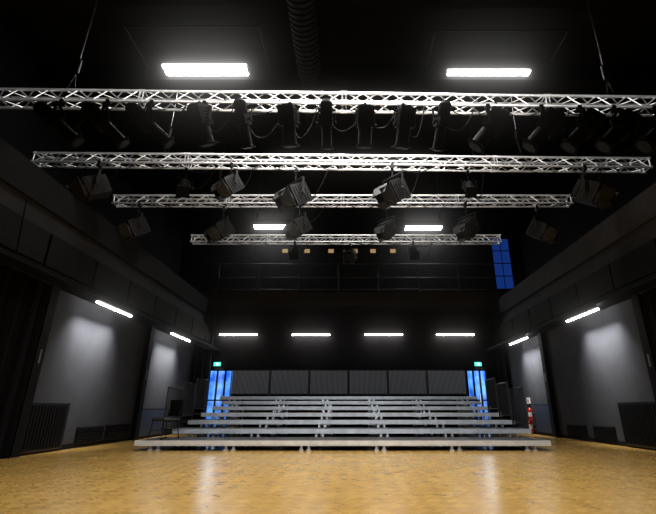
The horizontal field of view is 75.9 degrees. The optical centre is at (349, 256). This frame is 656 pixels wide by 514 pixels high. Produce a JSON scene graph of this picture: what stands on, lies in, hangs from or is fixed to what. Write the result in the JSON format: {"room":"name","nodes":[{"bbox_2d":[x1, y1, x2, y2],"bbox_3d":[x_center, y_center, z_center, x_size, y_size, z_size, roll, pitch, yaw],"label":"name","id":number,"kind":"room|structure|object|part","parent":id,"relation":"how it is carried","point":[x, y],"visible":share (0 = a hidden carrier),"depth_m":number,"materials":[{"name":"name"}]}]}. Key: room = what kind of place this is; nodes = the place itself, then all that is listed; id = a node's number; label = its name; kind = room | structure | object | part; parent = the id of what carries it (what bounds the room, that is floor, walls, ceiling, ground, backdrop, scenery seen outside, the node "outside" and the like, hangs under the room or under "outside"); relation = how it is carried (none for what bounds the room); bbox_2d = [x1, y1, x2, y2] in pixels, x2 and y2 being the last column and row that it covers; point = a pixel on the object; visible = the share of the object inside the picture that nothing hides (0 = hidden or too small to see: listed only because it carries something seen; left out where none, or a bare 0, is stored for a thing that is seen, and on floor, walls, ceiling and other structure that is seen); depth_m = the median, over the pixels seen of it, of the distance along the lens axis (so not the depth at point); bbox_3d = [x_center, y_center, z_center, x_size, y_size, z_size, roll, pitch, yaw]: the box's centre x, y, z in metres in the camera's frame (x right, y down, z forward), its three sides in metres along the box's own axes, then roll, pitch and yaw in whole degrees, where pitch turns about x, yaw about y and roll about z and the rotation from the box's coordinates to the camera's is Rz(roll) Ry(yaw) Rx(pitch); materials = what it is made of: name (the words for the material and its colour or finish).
{"room":"black box theater","nodes":[
{"label":"black box theater","id":0,"kind":"room"},
{"bbox_2d":[0,22,220,458],"bbox_3d":[-6.100,-1.450,5.630,2.300,8.000,23.600,0,-20,0],"label":"wall","id":1,"kind":"structure","parent":0,"point":[121,327],"depth_m":9.09,"materials":[{"name":"black paint"}]},
{"bbox_3d":[-5.336,-0.219,7.148,0.042,1.384,0.910,0,-20,0],"label":"cord","id":2,"kind":"part","parent":1,"relation":"part of","materials":[{"name":"black plastic"}]},
{"bbox_2d":[0,262,51,457],"bbox_3d":[-5.300,-0.615,0.372,0.094,2.810,14.080,0,-20,0],"label":"curtain","id":3,"kind":"object","parent":1,"relation":"hanging from","point":[23,303],"visible":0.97,"depth_m":6.66,"materials":[{"name":"black fabric"}]},
{"bbox_2d":[187,345,210,426],"bbox_3d":[-5.299,4.613,14.814,0.081,2.810,1.600,0,-20,0],"label":"curtain","id":4,"kind":"object","parent":1,"relation":"hanging from","point":[200,360],"depth_m":14.68,"materials":[{"name":"black fabric"}]},
{"bbox_2d":[0,0,655,226],"bbox_3d":[0.100,-5.068,7.046,14.800,0.834,23.800,0,-20,0],"label":"ceiling","id":5,"kind":"structure","parent":0,"point":[287,45],"depth_m":9.30,"materials":[{"name":"black"}]},
{"bbox_2d":[0,0,655,155],"bbox_3d":[-0.100,-3.283,7.271,13.605,3.396,0.632,0,-20,0],"label":"truss","id":6,"kind":"object","parent":5,"relation":"hanging from","point":[589,121],"visible":1,"depth_m":6.82,"materials":[{"name":"metal"}]},
{"bbox_2d":[33,99,85,148],"bbox_3d":[-4.746,-2.214,6.872,0.818,0.839,0.422,0,-20,0],"label":"light","id":7,"kind":"object","parent":6,"relation":"attached to","point":[55,121],"depth_m":6.78,"materials":[{"name":"black metal"}]},
{"bbox_2d":[81,99,130,150],"bbox_3d":[-3.980,-2.196,6.875,0.798,0.850,0.439,0,-20,0],"label":"light","id":8,"kind":"object","parent":6,"relation":"attached to","point":[100,120],"depth_m":6.78,"materials":[{"name":"black metal"}]},
{"bbox_3d":[-3.685,-2.390,7.010,0.580,0.557,0.110,0,-20,0],"label":"truss cord","id":9,"kind":"part","parent":6,"relation":"part of","materials":[{"name":"black plastic"}]},
{"bbox_2d":[125,100,174,150],"bbox_3d":[-3.250,-2.192,6.867,0.817,0.839,0.428,0,-20,0],"label":"light","id":10,"kind":"object","parent":6,"relation":"attached to","point":[146,121],"depth_m":6.78,"materials":[{"name":"black metal"}]},
{"bbox_3d":[-2.983,-2.332,6.955,0.528,0.680,0.064,0,-20,0],"label":"truss cord","id":11,"kind":"part","parent":6,"relation":"part of","materials":[{"name":"black plastic"}]},
{"bbox_2d":[186,100,218,146],"bbox_3d":[-2.400,-2.196,6.868,0.486,0.802,0.580,0,-20,0],"label":"light","id":12,"kind":"object","parent":6,"relation":"attached to","point":[200,117],"depth_m":6.77,"materials":[{"name":"black metal"}]},
{"bbox_3d":[-2.141,-2.337,6.985,0.453,0.624,0.047,0,-20,0],"label":"truss cord","id":13,"kind":"part","parent":6,"relation":"part of","materials":[{"name":"black plastic"}]},
{"bbox_2d":[233,97,255,148],"bbox_3d":[-1.735,-2.179,6.880,0.358,0.799,0.527,0,-20,0],"label":"light","id":14,"kind":"object","parent":6,"relation":"attached to","point":[242,119],"depth_m":6.80,"materials":[{"name":"black metal"}]},
{"bbox_3d":[-1.370,-2.266,6.969,0.665,0.749,0.079,0,-20,0],"label":"truss cord","id":15,"kind":"part","parent":6,"relation":"part of","materials":[{"name":"black plastic"}]},
{"bbox_2d":[277,101,299,147],"bbox_3d":[-0.997,-2.175,6.859,0.381,0.805,0.527,0,-20,0],"label":"light","id":16,"kind":"object","parent":6,"relation":"attached to","point":[288,114],"depth_m":6.75,"materials":[{"name":"black metal"}]},
{"bbox_3d":[-0.742,-2.268,6.957,0.428,0.730,0.081,0,-20,0],"label":"truss cord","id":17,"kind":"part","parent":6,"relation":"part of","materials":[{"name":"black plastic"}]},
{"bbox_2d":[316,98,336,149],"bbox_3d":[-0.382,-2.162,6.859,0.343,0.806,0.481,0,-20,0],"label":"light","id":18,"kind":"object","parent":6,"relation":"attached to","point":[326,111],"depth_m":6.79,"materials":[{"name":"black metal"}]},
{"bbox_3d":[-0.010,-2.326,6.980,0.658,0.590,0.122,0,-20,0],"label":"truss cord","id":19,"kind":"part","parent":6,"relation":"part of","materials":[{"name":"black plastic"}]},
{"bbox_2d":[354,102,376,148],"bbox_3d":[0.249,-2.158,6.852,0.381,0.806,0.494,0,-20,0],"label":"light","id":20,"kind":"object","parent":6,"relation":"attached to","point":[365,113],"depth_m":6.73,"materials":[{"name":"black metal"}]},
{"bbox_3d":[0.578,-2.341,6.974,0.566,0.548,0.082,0,-20,0],"label":"truss cord","id":21,"kind":"part","parent":6,"relation":"part of","materials":[{"name":"black plastic"}]},
{"bbox_2d":[391,103,416,149],"bbox_3d":[0.878,-2.149,6.851,0.387,0.804,0.555,0,-20,0],"label":"light","id":22,"kind":"object","parent":6,"relation":"attached to","point":[404,117],"depth_m":6.74,"materials":[{"name":"black metal"}]},
{"bbox_3d":[1.094,-2.255,6.956,0.345,0.699,0.118,0,-20,0],"label":"truss cord","id":23,"kind":"part","parent":6,"relation":"part of","materials":[{"name":"black plastic"}]},
{"bbox_2d":[429,100,451,151],"bbox_3d":[1.485,-2.134,6.863,0.358,0.799,0.527,0,-20,0],"label":"light","id":24,"kind":"object","parent":6,"relation":"attached to","point":[442,122],"depth_m":6.78,"materials":[{"name":"black metal"}]},
{"bbox_3d":[1.832,-2.307,6.986,0.588,0.567,0.100,0,-20,0],"label":"truss cord","id":25,"kind":"part","parent":6,"relation":"part of","materials":[{"name":"black plastic"}]},
{"bbox_2d":[468,104,509,154],"bbox_3d":[2.253,-2.113,6.832,0.724,0.852,0.495,0,-20,0],"label":"light","id":26,"kind":"object","parent":6,"relation":"attached to","point":[497,119],"depth_m":6.72,"materials":[{"name":"black metal"}]},
{"bbox_2d":[522,104,565,154],"bbox_3d":[3.133,-2.103,6.828,0.733,0.846,0.480,0,-20,0],"label":"light","id":27,"kind":"object","parent":6,"relation":"attached to","point":[550,121],"depth_m":6.72,"materials":[{"name":"black metal"}]},
{"bbox_3d":[3.453,-2.257,6.952,0.507,0.632,0.070,0,-20,0],"label":"truss cord","id":28,"kind":"part","parent":6,"relation":"part of","materials":[{"name":"black plastic"}]},
{"bbox_2d":[560,105,605,155],"bbox_3d":[3.764,-2.095,6.823,0.729,0.846,0.452,0,-20,0],"label":"light","id":29,"kind":"object","parent":6,"relation":"attached to","point":[589,121],"depth_m":6.72,"materials":[{"name":"black metal"}]},
{"bbox_2d":[593,105,642,155],"bbox_3d":[4.328,-2.091,6.819,0.732,0.840,0.426,0,-20,0],"label":"light","id":30,"kind":"object","parent":6,"relation":"attached to","point":[625,122],"depth_m":6.71,"materials":[{"name":"black metal"}]},
{"bbox_3d":[4.650,-2.235,6.943,0.508,0.644,0.113,0,-20,0],"label":"truss cord","id":31,"kind":"part","parent":6,"relation":"part of","materials":[{"name":"black plastic"}]},
{"bbox_2d":[633,106,655,155],"bbox_3d":[4.992,-2.087,6.812,0.736,0.833,0.418,0,-20,0],"label":"light","id":32,"kind":"object","parent":6,"relation":"attached to","point":[646,144],"depth_m":6.78,"materials":[{"name":"black metal"}]},
{"bbox_2d":[30,88,652,212],"bbox_3d":[-0.190,-2.556,9.022,12.888,3.572,1.065,0,-20,0],"label":"truss","id":33,"kind":"object","parent":5,"relation":"hanging from","point":[585,191],"visible":0.98,"depth_m":8.73,"materials":[{"name":"metal"}]},
{"bbox_2d":[66,161,111,200],"bbox_3d":[-5.224,-1.529,8.534,0.781,0.973,0.734,0,-20,0],"label":"light","id":34,"kind":"object","parent":33,"relation":"attached to","point":[91,187],"depth_m":8.39,"materials":[{"name":"grey metal"}]},
{"bbox_2d":[174,167,193,197],"bbox_3d":[-3.454,-1.563,8.773,0.388,0.700,0.469,0,-20,0],"label":"light","id":35,"kind":"object","parent":33,"relation":"attached to","point":[183,188],"depth_m":8.67,"materials":[{"name":"black metal"}]},
{"bbox_3d":[-3.149,-1.666,8.908,0.538,0.578,0.072,0,-20,0],"label":"truss cord","id":36,"kind":"part","parent":33,"relation":"part of","materials":[{"name":"black plastic"}]},
{"bbox_2d":[210,162,244,200],"bbox_3d":[-2.460,-1.520,8.546,0.619,0.914,0.651,0,-20,0],"label":"light","id":37,"kind":"object","parent":33,"relation":"attached to","point":[231,183],"depth_m":8.41,"materials":[{"name":"grey metal"}]},
{"bbox_2d":[272,168,312,212],"bbox_3d":[-1.173,-1.373,8.700,0.812,1.078,0.812,0,-20,0],"label":"light","id":38,"kind":"object","parent":33,"relation":"attached to","point":[294,195],"depth_m":8.49,"materials":[{"name":"grey metal"}]},
{"bbox_3d":[-0.778,-1.550,8.878,0.640,0.766,0.115,0,-20,0],"label":"truss cord","id":39,"kind":"part","parent":33,"relation":"part of","materials":[{"name":"black plastic"}]},
{"bbox_2d":[372,163,410,209],"bbox_3d":[0.836,-1.423,8.498,0.825,1.078,0.796,0,-20,0],"label":"light","id":40,"kind":"object","parent":33,"relation":"attached to","point":[389,193],"depth_m":8.33,"materials":[{"name":"grey metal"}]},
{"bbox_3d":[1.205,-1.573,8.668,0.586,0.823,0.085,0,-20,0],"label":"truss cord","id":41,"kind":"part","parent":33,"relation":"part of","materials":[{"name":"black plastic"}]},
{"bbox_2d":[461,170,477,197],"bbox_3d":[2.488,-1.524,8.780,0.340,0.636,0.405,0,-20,0],"label":"light","id":42,"kind":"object","parent":33,"relation":"attached to","point":[470,190],"depth_m":8.67,"materials":[{"name":"black metal"}]},
{"bbox_3d":[2.706,-1.522,8.892,0.353,0.732,0.067,0,-20,0],"label":"truss cord","id":43,"kind":"part","parent":33,"relation":"part of","materials":[{"name":"black plastic"}]},
{"bbox_2d":[570,165,618,209],"bbox_3d":[4.862,-1.402,8.488,0.782,1.038,0.782,0,-20,0],"label":"light","id":44,"kind":"object","parent":33,"relation":"attached to","point":[585,191],"depth_m":8.33,"materials":[{"name":"grey metal"}]},
{"bbox_2d":[111,122,572,244],"bbox_3d":[-0.185,-1.959,10.661,11.356,3.578,1.010,0,-20,0],"label":"truss","id":45,"kind":"object","parent":5,"relation":"hanging from","point":[467,228],"visible":0.95,"depth_m":10.32,"materials":[{"name":"metal"}]},
{"bbox_2d":[116,202,150,239],"bbox_3d":[-5.198,-0.842,10.133,0.726,1.073,0.771,0,-20,0],"label":"light","id":46,"kind":"object","parent":45,"relation":"attached to","point":[137,226],"depth_m":9.99,"materials":[{"name":"grey metal"}]},
{"bbox_2d":[203,207,235,243],"bbox_3d":[-3.175,-0.775,10.344,0.710,1.051,0.710,0,-20,0],"label":"light","id":47,"kind":"object","parent":45,"relation":"attached to","point":[223,228],"depth_m":10.14,"materials":[{"name":"grey metal"}]},
{"bbox_2d":[282,206,312,240],"bbox_3d":[-1.254,-0.846,10.147,0.710,1.051,0.710,0,-20,0],"label":"light","id":48,"kind":"object","parent":45,"relation":"attached to","point":[294,229],"depth_m":9.94,"materials":[{"name":"grey metal"}]},
{"bbox_2d":[374,207,398,241],"bbox_3d":[0.893,-0.794,10.349,0.658,1.007,0.697,0,-20,0],"label":"light","id":49,"kind":"object","parent":45,"relation":"attached to","point":[387,229],"depth_m":10.16,"materials":[{"name":"grey metal"}]},
{"bbox_2d":[453,202,480,242],"bbox_3d":[2.806,-0.827,10.142,0.758,1.095,0.715,0,-20,0],"label":"light","id":50,"kind":"object","parent":45,"relation":"attached to","point":[467,228],"depth_m":9.98,"materials":[{"name":"grey metal"}]},
{"bbox_2d":[525,206,561,244],"bbox_3d":[4.702,-0.762,10.332,0.720,1.086,0.764,0,-20,0],"label":"light","id":51,"kind":"object","parent":45,"relation":"attached to","point":[537,229],"depth_m":10.14,"materials":[{"name":"grey metal"}]},
{"bbox_2d":[190,172,501,264],"bbox_3d":[-0.125,-1.249,13.136,9.430,3.228,0.734,0,-20,0],"label":"truss","id":52,"kind":"object","parent":5,"relation":"hanging from","point":[349,256],"visible":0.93,"depth_m":12.78,"materials":[{"name":"metal"}]},
{"bbox_2d":[288,241,300,259],"bbox_3d":[-1.666,-0.184,12.619,0.374,0.605,0.486,0,-20,0],"label":"light","id":53,"kind":"object","parent":52,"relation":"attached to","point":[293,254],"depth_m":12.57,"materials":[{"name":"black metal"}]},
{"bbox_2d":[342,244,356,264],"bbox_3d":[-0.009,-0.060,12.758,0.466,0.736,0.636,0,-20,0],"label":"light","id":54,"kind":"object","parent":52,"relation":"attached to","point":[349,256],"depth_m":12.62,"materials":[{"name":"grey metal"}]},
{"bbox_2d":[407,241,419,259],"bbox_3d":[1.909,-0.184,12.619,0.374,0.605,0.486,0,-20,0],"label":"light","id":55,"kind":"object","parent":52,"relation":"attached to","point":[414,254],"depth_m":12.57,"materials":[{"name":"black metal"}]},
{"bbox_2d":[160,61,532,229],"bbox_3d":[-0.050,-2.679,13.333,8.080,0.225,9.090,0,-20,0],"label":"lamps","id":56,"kind":"object","parent":5,"relation":"attached to","point":[171,68],"depth_m":9.20,"materials":[{"name":"white plastic"}]},
{"bbox_2d":[0,434,655,513],"bbox_3d":[0.100,2.439,4.328,14.800,0.200,23.800,0,-20,0],"label":"floor","id":57,"kind":"structure","parent":0,"point":[568,476],"depth_m":4.63,"materials":[{"name":"brown wood"}]},
{"bbox_2d":[134,370,551,450],"bbox_3d":[-0.050,3.694,10.977,8.040,1.966,6.307,0,-20,0],"label":"bleachers","id":58,"kind":"object","parent":57,"relation":"on","point":[376,427],"visible":0.97,"depth_m":10.52,"materials":[{"name":"metal"}]},
{"bbox_2d":[147,400,183,439],"bbox_3d":[-3.591,3.176,8.226,0.413,0.722,0.466,-11,-23,28],"label":"chair","id":59,"kind":"object","parent":58,"relation":"on","point":[176,406],"visible":0.94,"depth_m":8.36,"materials":[{"name":"black metal"}]},
{"bbox_2d":[179,227,525,426],"bbox_3d":[0.100,2.396,16.255,14.800,8.000,1.100,0,-20,0],"label":"wall","id":60,"kind":"structure","parent":0,"point":[387,310],"depth_m":16.50,"materials":[{"name":"grey paint"}]},
{"bbox_2d":[204,362,235,426],"bbox_3d":[-4.830,5.107,15.533,1.020,2.410,0.112,0,-20,0],"label":"door","id":61,"kind":"structure","parent":60,"relation":"in","point":[220,378],"depth_m":15.63,"materials":[{"name":"blue glass"}]},
{"bbox_2d":[464,362,493,426],"bbox_3d":[4.750,5.107,15.533,0.860,2.410,0.112,0,-20,0],"label":"door","id":62,"kind":"structure","parent":60,"relation":"in","point":[475,377],"depth_m":15.66,"materials":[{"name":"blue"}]},
{"bbox_2d":[485,88,655,450],"bbox_3d":[6.325,-1.450,5.630,2.250,8.000,23.600,0,-20,0],"label":"wall","id":63,"kind":"structure","parent":0,"point":[573,333],"depth_m":10.32,"materials":[{"name":"black paint"}]},
{"bbox_2d":[495,347,512,426],"bbox_3d":[5.549,4.724,15.120,0.080,2.810,0.950,0,-20,0],"label":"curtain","id":64,"kind":"object","parent":63,"relation":"hanging from","point":[502,358],"depth_m":15.16,"materials":[{"name":"black fabric"}]},
{"bbox_2d":[526,398,534,432],"bbox_3d":[5.566,4.894,13.034,0.167,1.010,0.397,0,-20,0],"label":"extinguisher","id":65,"kind":"object","parent":63,"relation":"attached to","point":[530,414],"visible":0.93,"depth_m":12.87,"materials":[{"name":"red metal"}]},
{"bbox_2d":[638,286,655,360],"bbox_3d":[5.550,-0.505,0.677,0.094,2.810,14.730,0,-20,0],"label":"curtain","id":66,"kind":"object","parent":63,"relation":"attached to","point":[648,298],"visible":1,"depth_m":7.74,"materials":[{"name":"black fabric"}]}
]}

